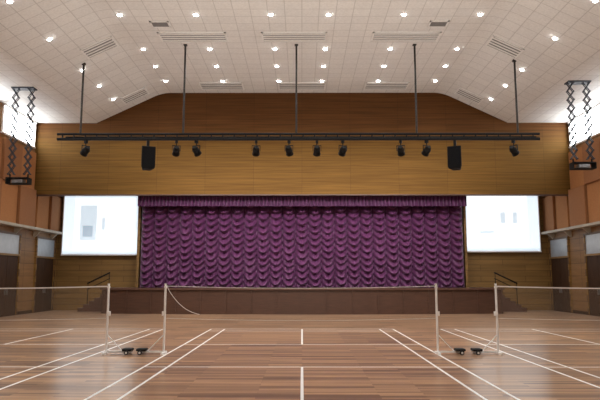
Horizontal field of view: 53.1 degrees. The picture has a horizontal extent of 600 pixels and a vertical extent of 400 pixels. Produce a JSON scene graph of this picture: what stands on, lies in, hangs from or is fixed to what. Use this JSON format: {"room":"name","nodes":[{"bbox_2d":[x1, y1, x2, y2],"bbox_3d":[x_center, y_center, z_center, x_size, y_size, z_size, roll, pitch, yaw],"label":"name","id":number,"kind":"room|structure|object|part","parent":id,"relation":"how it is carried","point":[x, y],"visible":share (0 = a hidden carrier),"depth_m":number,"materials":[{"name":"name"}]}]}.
{"room":"sports hall","nodes":[
{"label":"sports hall","id":0,"kind":"room"},
{"bbox_2d":[0,102,56,310],"bbox_3d":[-13.406,-1.260,13.570,0.300,9.400,38.500,0,-7,0],"label":"wall","id":1,"kind":"structure","parent":0,"point":[26,273],"depth_m":28.86,"materials":[{"name":"brown wood"}]},
{"bbox_2d":[0,178,2,211],"bbox_3d":[-13.095,-0.112,25.249,0.240,1.850,1.660,0,-7,0],"label":"acoustic panel","id":2,"kind":"object","parent":1,"relation":"attached to","point":[1,180],"visible":1,"depth_m":25.99,"materials":[{"name":"wood"}]},
{"bbox_2d":[0,136,2,168],"bbox_3d":[-13.155,-1.956,25.489,0.120,1.850,1.660,0,-7,0],"label":"acoustic panel","id":3,"kind":"object","parent":1,"relation":"attached to","point":[1,138],"visible":1,"depth_m":26.23,"materials":[{"name":"brown wood"}]},
{"bbox_2d":[0,180,17,222],"bbox_3d":[-13.149,0.108,26.935,0.120,1.850,1.660,0,-7,0],"label":"acoustic panel","id":4,"kind":"object","parent":1,"relation":"attached to","point":[9,192],"visible":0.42,"depth_m":26.94,"materials":[{"name":"brown wood"}]},
{"bbox_2d":[0,231,21,316],"bbox_3d":[-13.160,3.316,26.891,0.100,3.760,2.300,0,-7,0],"label":"door","id":5,"kind":"structure","parent":1,"relation":"in","point":[10,242],"depth_m":27.18,"materials":[{"name":"brown wood"}]},
{"bbox_2d":[0,138,22,179],"bbox_3d":[-13.089,-1.737,27.174,0.240,1.850,1.660,0,-7,0],"label":"acoustic panel","id":6,"kind":"object","parent":1,"relation":"attached to","point":[6,143],"visible":0.7,"depth_m":26.79,"materials":[{"name":"wood"}]},
{"bbox_2d":[1,104,36,148],"bbox_3d":[-13.169,-3.419,28.220,0.080,1.320,3.320,0,-7,0],"label":"window","id":7,"kind":"structure","parent":1,"relation":"in","point":[6,126],"depth_m":28.09,"materials":[{"name":"white glass"}]},
{"bbox_2d":[17,310,31,314],"bbox_3d":[-13.201,4.674,23.336,0.040,0.150,17.400,0,-7,0],"label":"baseboard","id":8,"kind":"structure","parent":1,"relation":"attached to","point":[26,311],"depth_m":28.66,"materials":[{"name":"brown wood"}]},
{"bbox_2d":[16,185,36,226],"bbox_3d":[-13.084,0.327,28.620,0.240,1.850,1.660,0,-7,0],"label":"acoustic panel","id":9,"kind":"object","parent":1,"relation":"attached to","point":[26,197],"visible":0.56,"depth_m":28.44,"materials":[{"name":"wood"}]},
{"bbox_2d":[21,147,35,188],"bbox_3d":[-13.144,-1.518,28.860,0.120,1.850,1.660,0,-7,0],"label":"acoustic panel","id":10,"kind":"object","parent":1,"relation":"attached to","point":[32,161],"visible":0.4,"depth_m":29.13,"materials":[{"name":"brown wood"}]},
{"bbox_2d":[0,220,62,238],"bbox_3d":[-12.996,0.854,23.782,0.450,0.440,17.300,0,-7,0],"label":"trim","id":11,"kind":"structure","parent":1,"relation":"attached to","point":[17,227],"depth_m":28.83,"materials":[{"name":"beige paint"}]},
{"bbox_2d":[35,196,49,228],"bbox_3d":[-13.137,0.580,30.564,0.120,1.850,1.360,0,-7,0],"label":"acoustic panel","id":12,"kind":"object","parent":1,"relation":"attached to","point":[42,202],"visible":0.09,"depth_m":30.47,"materials":[{"name":"brown wood"}]},
{"bbox_2d":[31,236,55,312],"bbox_3d":[-13.147,3.832,30.857,0.100,3.760,2.300,0,-7,0],"label":"door","id":13,"kind":"structure","parent":1,"relation":"in","point":[45,248],"depth_m":30.75,"materials":[{"name":"brown wood"}]},
{"bbox_2d":[48,196,62,231],"bbox_3d":[-13.073,0.760,31.952,0.240,1.850,1.360,0,-7,0],"label":"acoustic panel","id":14,"kind":"object","parent":1,"relation":"attached to","point":[55,203],"visible":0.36,"depth_m":31.78,"materials":[{"name":"wood"}]},
{"bbox_2d":[136,206,141,287],"bbox_3d":[-8.275,1.841,31.680,0.120,5.480,1.750,0,-7,0],"label":"wall","id":15,"kind":"structure","parent":0,"point":[140,207],"depth_m":30.76,"materials":[{"name":"brown wood"}]},
{"bbox_2d":[0,0,599,122],"bbox_3d":[0.038,-7.050,12.514,27.200,1.810,35.600,0,-7,0],"label":"ceiling","id":16,"kind":"structure","parent":0,"point":[27,59],"depth_m":23.59,"materials":[{"name":"tile"}]},
{"bbox_2d":[5,87,36,184],"bbox_3d":[-11.271,-2.601,24.276,0.932,3.980,0.400,0,-7,0],"label":"lift","id":17,"kind":"object","parent":16,"relation":"hanging from","point":[15,89],"visible":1,"depth_m":24.24,"materials":[{"name":"black metal"}]},
{"bbox_3d":[-11.591,-2.779,24.300,0.292,3.572,0.144,0,-7,0],"label":"scissor arm","id":18,"kind":"part","parent":17,"relation":"part of","materials":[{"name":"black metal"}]},
{"bbox_2d":[11,179,25,182],"bbox_3d":[-11.271,-0.725,24.052,0.440,0.160,0.360,0,-7,0],"label":"projector","id":19,"kind":"object","parent":17,"relation":"on","point":[12,180],"visible":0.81,"depth_m":23.88,"materials":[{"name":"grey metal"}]},
{"bbox_3d":[-11.271,-4.550,24.529,0.900,0.050,0.400,0,-7,0],"label":"ceiling plate","id":20,"kind":"part","parent":17,"relation":"part of","materials":[{"name":"black metal"}]},
{"bbox_3d":[-10.951,-2.780,24.298,0.292,3.572,0.144,0,-7,0],"label":"scissor arm","id":21,"kind":"part","parent":17,"relation":"part of","materials":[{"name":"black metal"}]},
{"bbox_2d":[80,36,118,58],"bbox_3d":[-7.772,-5.909,23.282,1.189,0.599,0.950,0,-7,0],"label":"ceiling vent","id":22,"kind":"object","parent":16,"relation":"in","point":[104,45],"visible":1,"depth_m":23.26,"materials":[{"name":"metal"}]},
{"bbox_2d":[120,87,149,104],"bbox_3d":[-8.002,-5.029,29.118,1.189,0.599,1.000,0,-7,0],"label":"ceiling vent","id":23,"kind":"object","parent":16,"relation":"in","point":[143,92],"visible":1,"depth_m":29.10,"materials":[{"name":"metal"}]},
{"bbox_2d":[149,21,170,27],"bbox_3d":[-5.130,-6.457,22.034,0.700,0.040,0.500,0,-7,0],"label":"ceiling vent","id":24,"kind":"object","parent":16,"relation":"in","point":[155,24],"visible":1,"depth_m":22.02,"materials":[{"name":"metal"}]},
{"bbox_2d":[157,32,227,41],"bbox_3d":[-4.126,-6.303,23.221,2.600,0.040,0.900,0,-7,0],"label":"ceiling vent","id":25,"kind":"object","parent":16,"relation":"in","point":[164,36],"visible":1,"depth_m":23.11,"materials":[{"name":"metal"}]},
{"bbox_2d":[198,82,243,89],"bbox_3d":[-3.807,-5.529,29.169,2.100,0.040,1.100,0,-7,0],"label":"ceiling vent","id":26,"kind":"object","parent":16,"relation":"in","point":[204,85],"visible":1,"depth_m":29.00,"materials":[{"name":"metal"}]},
{"bbox_2d":[261,32,326,41],"bbox_3d":[-0.226,-6.305,23.208,2.500,0.040,0.900,0,-7,0],"label":"ceiling vent","id":27,"kind":"object","parent":16,"relation":"in","point":[266,36],"visible":1,"depth_m":23.11,"materials":[{"name":"metal"}]},
{"bbox_2d":[57,44,539,140],"bbox_3d":[-0.074,-4.272,23.769,18.900,3.915,0.178,0,-7,0],"label":"rail","id":28,"kind":"object","parent":16,"relation":"hanging from","point":[68,138],"visible":1,"depth_m":23.51,"materials":[{"name":"black metal"}]},
{"bbox_3d":[-8.624,-4.005,23.744,0.074,2.828,0.074,0,-7,0],"label":"hanger rod","id":29,"kind":"part","parent":28,"relation":"part of","materials":[{"name":"grey metal"}]},
{"bbox_2d":[80,140,89,156],"bbox_3d":[-8.397,-2.013,23.492,0.442,0.638,0.340,-6,-9,38],"label":"spotlight","id":30,"kind":"object","parent":28,"relation":"hanging from","point":[84,151],"visible":1,"depth_m":23.40,"materials":[{"name":"black paint"}]},
{"bbox_2d":[141,140,155,170],"bbox_3d":[-5.945,-1.759,23.422,0.532,1.150,0.525,3,-8,-23],"label":"loudspeaker","id":31,"kind":"object","parent":28,"relation":"hanging from","point":[148,154],"visible":1,"depth_m":23.17,"materials":[{"name":"black paint"}]},
{"bbox_2d":[142,146,154,167],"bbox_3d":[-5.849,-1.655,23.176,0.475,0.810,0.026,3,-8,-23],"label":"grille","id":32,"kind":"object","parent":31,"relation":"attached to","point":[148,152],"depth_m":23.16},
{"bbox_2d":[172,140,180,156],"bbox_3d":[-4.842,-2.014,23.485,0.340,0.638,0.442,2,-8,-17],"label":"spotlight","id":33,"kind":"object","parent":28,"relation":"hanging from","point":[176,149],"visible":1,"depth_m":23.43,"materials":[{"name":"black paint"}]},
{"bbox_3d":[-4.584,-4.400,23.781,0.074,3.620,0.074,0,-7,0],"label":"hanger rod","id":34,"kind":"part","parent":28,"relation":"part of","materials":[{"name":"grey metal"}]},
{"bbox_2d":[192,140,201,156],"bbox_3d":[-4.053,-2.014,23.482,0.340,0.638,0.442,-3,-8,23],"label":"spotlight","id":35,"kind":"object","parent":28,"relation":"hanging from","point":[195,149],"visible":1,"depth_m":23.40,"materials":[{"name":"black paint"}]},
{"bbox_2d":[252,140,259,156],"bbox_3d":[-1.719,-2.015,23.475,0.340,0.638,0.442,1,-7,-5],"label":"spotlight","id":36,"kind":"object","parent":28,"relation":"hanging from","point":[255,152],"visible":1,"depth_m":23.40,"materials":[{"name":"black paint"}]},
{"bbox_2d":[285,140,293,156],"bbox_3d":[-0.428,-2.016,23.471,0.340,0.638,0.442,-2,-8,12],"label":"spotlight","id":37,"kind":"object","parent":28,"relation":"hanging from","point":[289,152],"visible":1,"depth_m":23.40,"materials":[{"name":"black paint"}]},
{"bbox_3d":[-0.144,-4.402,23.767,0.074,3.620,0.074,0,-7,0],"label":"hanger rod","id":38,"kind":"part","parent":28,"relation":"part of","materials":[{"name":"grey metal"}]},
{"bbox_2d":[313,140,320,156],"bbox_3d":[0.661,-2.016,23.467,0.340,0.638,0.442,0,-7,0],"label":"spotlight","id":39,"kind":"object","parent":28,"relation":"hanging from","point":[316,152],"visible":1,"depth_m":23.38,"materials":[{"name":"black paint"}]},
{"bbox_2d":[338,140,346,156],"bbox_3d":[1.672,-2.017,23.463,0.340,0.638,0.442,2,-8,-14],"label":"spotlight","id":40,"kind":"object","parent":28,"relation":"hanging from","point":[342,152],"visible":1,"depth_m":23.41,"materials":[{"name":"black paint"}]},
{"bbox_2d":[396,140,404,156],"bbox_3d":[3.941,-2.018,23.456,0.340,0.638,0.442,-2,-8,17],"label":"spotlight","id":41,"kind":"object","parent":28,"relation":"hanging from","point":[400,149],"visible":1,"depth_m":23.38,"materials":[{"name":"black paint"}]},
{"bbox_3d":[4.576,-4.404,23.751,0.074,3.620,0.074,0,-7,0],"label":"hanger rod","id":42,"kind":"part","parent":28,"relation":"part of","materials":[{"name":"grey metal"}]},
{"bbox_2d":[421,140,430,156],"bbox_3d":[4.946,-2.018,23.452,0.340,0.638,0.442,3,-8,-23],"label":"spotlight","id":43,"kind":"object","parent":28,"relation":"hanging from","point":[427,149],"visible":1,"depth_m":23.37,"materials":[{"name":"black paint"}]},
{"bbox_2d":[447,140,461,170],"bbox_3d":[6.047,-1.764,23.382,0.532,1.150,0.525,-3,-8,23],"label":"loudspeaker","id":44,"kind":"object","parent":28,"relation":"hanging from","point":[454,158],"visible":1,"depth_m":23.13,"materials":[{"name":"black paint"}]},
{"bbox_2d":[448,146,460,167],"bbox_3d":[5.949,-1.660,23.137,0.475,0.810,0.026,-3,-8,23],"label":"grille","id":45,"kind":"object","parent":44,"relation":"attached to","point":[454,152],"depth_m":23.12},
{"bbox_2d":[509,140,519,155],"bbox_3d":[8.355,-2.020,23.437,0.442,0.638,0.340,6,-9,-38],"label":"spotlight","id":46,"kind":"object","parent":28,"relation":"hanging from","point":[513,149],"visible":1,"depth_m":23.34,"materials":[{"name":"black paint"}]},
{"bbox_3d":[8.536,-4.070,23.695,0.074,2.943,0.074,0,-7,0],"label":"hanger rod","id":47,"kind":"part","parent":28,"relation":"part of","materials":[{"name":"grey metal"}]},
{"bbox_2d":[278,82,325,89],"bbox_3d":[0.093,-5.531,29.157,2.300,0.040,1.100,0,-7,0],"label":"ceiling vent","id":48,"kind":"object","parent":16,"relation":"in","point":[281,85],"visible":1,"depth_m":29.00,"materials":[{"name":"metal"}]},
{"bbox_2d":[364,82,409,89],"bbox_3d":[4.194,-5.533,29.143,2.100,0.040,1.100,0,-7,0],"label":"ceiling vent","id":49,"kind":"object","parent":16,"relation":"in","point":[368,85],"visible":1,"depth_m":29.00,"materials":[{"name":"metal"}]},
{"bbox_2d":[370,32,441,41],"bbox_3d":[4.074,-6.306,23.194,2.600,0.040,0.900,0,-7,0],"label":"ceiling vent","id":50,"kind":"object","parent":16,"relation":"in","point":[376,36],"visible":1,"depth_m":23.11,"materials":[{"name":"metal"}]},
{"bbox_2d":[427,20,448,26],"bbox_3d":[5.070,-6.462,22.000,0.700,0.040,0.500,0,-7,0],"label":"ceiling vent","id":51,"kind":"object","parent":16,"relation":"in","point":[433,23],"visible":1,"depth_m":21.93,"materials":[{"name":"metal"}]},
{"bbox_2d":[454,87,484,104],"bbox_3d":[8.189,-5.035,29.065,1.189,0.599,1.000,0,-7,0],"label":"ceiling vent","id":52,"kind":"object","parent":16,"relation":"in","point":[461,92],"visible":1,"depth_m":29.03,"materials":[{"name":"metal"}]},
{"bbox_2d":[485,36,524,58],"bbox_3d":[7.920,-5.915,23.231,1.189,0.599,0.950,0,-7,0],"label":"ceiling vent","id":53,"kind":"object","parent":16,"relation":"in","point":[496,43],"visible":1,"depth_m":23.21,"materials":[{"name":"metal"}]},
{"bbox_2d":[564,80,596,169],"bbox_3d":[10.996,-2.934,23.539,0.932,3.510,0.400,0,-7,0],"label":"lift","id":54,"kind":"object","parent":16,"relation":"hanging from","point":[570,83],"visible":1,"depth_m":23.52,"materials":[{"name":"black metal"}]},
{"bbox_3d":[10.676,-3.112,23.563,0.292,3.102,0.144,0,-7,0],"label":"scissor arm","id":55,"kind":"part","parent":54,"relation":"part of","materials":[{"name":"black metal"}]},
{"bbox_3d":[10.996,-4.649,23.762,0.900,0.050,0.400,0,-7,0],"label":"ceiling plate","id":56,"kind":"part","parent":54,"relation":"part of","materials":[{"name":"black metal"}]},
{"bbox_2d":[575,164,589,167],"bbox_3d":[10.996,-1.291,23.345,0.440,0.160,0.360,0,-7,0],"label":"projector","id":57,"kind":"object","parent":54,"relation":"on","point":[578,165],"visible":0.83,"depth_m":23.17,"materials":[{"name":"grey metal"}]},
{"bbox_3d":[11.316,-3.112,23.561,0.292,3.102,0.144,0,-7,0],"label":"scissor arm","id":58,"kind":"part","parent":54,"relation":"part of","materials":[{"name":"black metal"}]},
{"bbox_2d":[0,310,599,399],"bbox_3d":[0.044,3.542,12.901,27.200,0.303,39.100,0,-7,0],"label":"floor","id":59,"kind":"structure","parent":0,"point":[247,357],"depth_m":12.78,"materials":[{"name":"wood"}]},
{"bbox_2d":[77,272,109,311],"bbox_3d":[-10.537,4.780,31.381,1.675,2.014,1.200,0,-7,0],"label":"stairs","id":60,"kind":"structure","parent":59,"relation":"on","point":[94,303],"depth_m":30.70,"materials":[{"name":"brown wood"}]},
{"bbox_3d":[-10.372,4.545,30.856,1.183,1.684,0.075,0,-7,0],"label":"handrail","id":61,"kind":"part","parent":60,"relation":"part of","materials":[{"name":"black metal"}]},
{"bbox_2d":[102,284,133,354],"bbox_3d":[-4.088,2.693,13.630,0.628,1.575,0.440,0,-7,0],"label":"net post","id":62,"kind":"object","parent":59,"relation":"on","point":[125,351],"visible":1,"depth_m":13.56,"materials":[{"name":"white metal"}]},
{"bbox_2d":[0,286,106,319],"bbox_3d":[-7.631,2.352,13.686,6.445,0.785,0.008,0,-7,0],"label":"net","id":63,"kind":"object","parent":62,"relation":"attached to","point":[82,287],"visible":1,"depth_m":13.71,"materials":[{"name":"beige"}]},
{"bbox_3d":[-7.631,2.711,13.640,6.445,0.058,0.006,0,-7,0],"label":"cord","id":64,"kind":"part","parent":63,"relation":"part of","materials":[{"name":"white fabric"}]},
{"bbox_3d":[-4.098,3.262,13.556,0.608,0.428,0.440,0,-7,0],"label":"frame","id":65,"kind":"part","parent":62,"relation":"part of","materials":[{"name":"white metal"}]},
{"bbox_2d":[136,284,166,354],"bbox_3d":[-3.360,2.692,13.628,0.628,1.575,0.440,0,-7,0],"label":"net post","id":66,"kind":"object","parent":59,"relation":"on","point":[140,350],"visible":1,"depth_m":13.55,"materials":[{"name":"white metal"}]},
{"bbox_3d":[-3.350,3.261,13.554,0.608,0.428,0.440,0,-7,0],"label":"frame","id":67,"kind":"part","parent":66,"relation":"part of","materials":[{"name":"white metal"}]},
{"bbox_2d":[166,286,434,320],"bbox_3d":[0.016,2.347,13.645,6.110,0.785,0.040,0,-7,0],"label":"net","id":68,"kind":"object","parent":66,"relation":"attached to","point":[289,305],"visible":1,"depth_m":13.67,"materials":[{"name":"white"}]},
{"bbox_3d":[0.016,2.708,13.614,6.110,0.058,0.006,0,-7,0],"label":"cord","id":69,"kind":"part","parent":68,"relation":"part of","materials":[{"name":"white fabric"}]},
{"bbox_2d":[100,287,504,314],"bbox_3d":[0.101,5.016,30.114,19.560,1.220,3.920,0,-7,0],"label":"stage","id":70,"kind":"object","parent":59,"relation":"on","point":[122,300],"visible":0.8,"depth_m":28.45,"materials":[{"name":"brown wood"}]},
{"bbox_2d":[137,196,466,286],"bbox_3d":[0.100,1.694,30.143,16.440,5.346,0.981,0,-7,0],"label":"stage curtain","id":71,"kind":"object","parent":70,"relation":"on","point":[194,241],"visible":0.87,"depth_m":30.19,"materials":[{"name":"fabric"}]},
{"bbox_2d":[435,284,465,354],"bbox_3d":[3.392,2.690,13.606,0.628,1.575,0.440,0,-7,0],"label":"net post","id":72,"kind":"object","parent":59,"relation":"on","point":[461,351],"visible":1,"depth_m":13.53,"materials":[{"name":"white metal"}]},
{"bbox_3d":[3.382,3.259,13.532,0.608,0.428,0.440,0,-7,0],"label":"frame","id":73,"kind":"part","parent":72,"relation":"part of","materials":[{"name":"white metal"}]},
{"bbox_2d":[470,284,502,354],"bbox_3d":[4.180,2.689,13.603,0.628,1.575,0.440,0,-7,0],"label":"net post","id":74,"kind":"object","parent":59,"relation":"on","point":[478,351],"visible":1,"depth_m":13.53,"materials":[{"name":"white metal"}]},
{"bbox_3d":[4.190,3.258,13.529,0.608,0.428,0.440,0,-7,0],"label":"frame","id":75,"kind":"part","parent":74,"relation":"part of","materials":[{"name":"white metal"}]},
{"bbox_2d":[497,286,599,320],"bbox_3d":[7.723,2.346,13.636,6.445,0.785,0.008,0,-7,0],"label":"net","id":76,"kind":"object","parent":74,"relation":"attached to","point":[517,287],"visible":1,"depth_m":13.66,"materials":[{"name":"beige"}]},
{"bbox_3d":[7.723,2.704,13.589,6.445,0.058,0.006,0,-7,0],"label":"cord","id":77,"kind":"part","parent":76,"relation":"part of","materials":[{"name":"white fabric"}]},
{"bbox_2d":[494,272,526,311],"bbox_3d":[10.748,4.771,31.311,1.675,2.014,1.200,0,-7,0],"label":"stairs","id":78,"kind":"structure","parent":59,"relation":"on","point":[505,302],"depth_m":30.63,"materials":[{"name":"brown wood"}]},
{"bbox_3d":[10.578,4.537,30.787,1.183,1.684,0.075,0,-7,0],"label":"handrail","id":79,"kind":"part","parent":78,"relation":"part of","materials":[{"name":"black metal"}]},
{"bbox_2d":[34,93,569,193],"bbox_3d":[0.098,-2.826,30.065,26.600,5.160,0.300,0,-7,0],"label":"wall","id":80,"kind":"structure","parent":0,"point":[541,166],"depth_m":29.85,"materials":[{"name":"brown wood"}]},
{"bbox_2d":[36,194,567,195],"bbox_3d":[0.098,-0.237,29.739,26.600,0.060,0.320,0,-7,0],"label":"trim","id":81,"kind":"structure","parent":80,"relation":"attached to","point":[37,194],"depth_m":29.62,"materials":[{"name":"brown wood"}]},
{"bbox_2d":[53,196,551,309],"bbox_3d":[0.108,2.426,32.609,27.200,7.000,0.300,0,-7,0],"label":"wall","id":82,"kind":"structure","parent":0,"point":[528,269],"depth_m":32.26,"materials":[{"name":"brown wood"}]},
{"bbox_2d":[61,196,138,254],"bbox_3d":[-10.753,1.241,32.452,4.160,3.510,0.370,0,-7,0],"label":"projection screen","id":83,"kind":"object","parent":82,"relation":"attached to","point":[92,225],"visible":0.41,"depth_m":32.32,"materials":[{"name":"white fabric"}]},
{"bbox_2d":[466,196,541,251],"bbox_3d":[10.847,1.063,32.403,4.160,3.510,0.370,0,-7,0],"label":"projection screen","id":84,"kind":"object","parent":82,"relation":"attached to","point":[493,223],"visible":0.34,"depth_m":32.26,"materials":[{"name":"white fabric"}]},
{"bbox_2d":[462,206,468,287],"bbox_3d":[8.485,1.834,31.625,0.120,5.480,1.750,0,-7,0],"label":"wall","id":85,"kind":"structure","parent":0,"point":[463,207],"depth_m":30.72,"materials":[{"name":"brown wood"}]},
{"bbox_2d":[548,127,599,311],"bbox_3d":[13.494,-1.272,13.482,0.300,9.400,38.500,0,-7,0],"label":"wall","id":86,"kind":"structure","parent":0,"point":[576,242],"depth_m":28.86,"materials":[{"name":"brown wood"}]},
{"bbox_2d":[542,196,556,231],"bbox_3d":[13.283,0.749,31.866,0.240,1.850,1.360,0,-7,0],"label":"acoustic panel","id":87,"kind":"object","parent":86,"relation":"attached to","point":[548,203],"visible":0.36,"depth_m":31.65,"materials":[{"name":"wood"}]},
{"bbox_2d":[548,236,572,312],"bbox_3d":[13.353,3.820,30.770,0.100,3.760,2.300,0,-7,0],"label":"door","id":88,"kind":"structure","parent":86,"relation":"in","point":[559,248],"depth_m":30.75,"materials":[{"name":"brown wood"}]},
{"bbox_2d":[555,196,569,228],"bbox_3d":[13.338,0.568,30.477,0.120,1.850,1.360,0,-7,0],"label":"acoustic panel","id":89,"kind":"object","parent":86,"relation":"attached to","point":[562,202],"visible":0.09,"depth_m":30.35,"materials":[{"name":"brown wood"}]},
{"bbox_2d":[541,221,599,238],"bbox_3d":[13.153,0.843,23.696,0.450,0.440,17.300,0,-7,0],"label":"trim","id":90,"kind":"structure","parent":86,"relation":"attached to","point":[587,227],"depth_m":28.93,"materials":[{"name":"beige paint"}]},
{"bbox_2d":[568,147,586,188],"bbox_3d":[13.332,-1.529,28.773,0.120,1.850,1.660,0,-7,0],"label":"acoustic panel","id":91,"kind":"object","parent":86,"relation":"attached to","point":[576,176],"visible":0.59,"depth_m":28.80,"materials":[{"name":"brown wood"}]},
{"bbox_2d":[568,185,588,226],"bbox_3d":[13.272,0.316,28.534,0.240,1.850,1.660,0,-7,0],"label":"acoustic panel","id":92,"kind":"object","parent":86,"relation":"attached to","point":[577,197],"visible":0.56,"depth_m":28.33,"materials":[{"name":"wood"}]},
{"bbox_2d":[573,310,587,314],"bbox_3d":[13.358,4.662,23.249,0.040,0.150,17.400,0,-7,0],"label":"baseboard","id":93,"kind":"structure","parent":86,"relation":"attached to","point":[574,311],"depth_m":28.57,"materials":[{"name":"brown wood"}]},
{"bbox_2d":[568,103,599,147],"bbox_3d":[13.351,-3.430,28.133,0.080,1.320,3.320,0,-7,0],"label":"window","id":94,"kind":"structure","parent":86,"relation":"in","point":[579,120],"depth_m":28.08,"materials":[{"name":"white glass"}]},
{"bbox_2d":[582,137,599,183],"bbox_3d":[13.266,-1.748,27.088,0.240,1.850,1.660,0,-7,0],"label":"acoustic panel","id":95,"kind":"object","parent":86,"relation":"attached to","point":[590,176],"visible":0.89,"depth_m":26.92,"materials":[{"name":"wood"}]},
{"bbox_2d":[583,231,599,316],"bbox_3d":[13.340,3.304,26.804,0.100,3.760,2.300,0,-7,0],"label":"door","id":96,"kind":"structure","parent":86,"relation":"in","point":[591,240],"depth_m":27.37,"materials":[{"name":"brown wood"}]},
{"bbox_2d":[587,180,599,222],"bbox_3d":[13.326,0.096,26.848,0.120,1.850,1.660,0,-7,0],"label":"acoustic panel","id":97,"kind":"object","parent":86,"relation":"attached to","point":[593,189],"visible":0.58,"depth_m":27.08,"materials":[{"name":"brown wood"}]}
]}

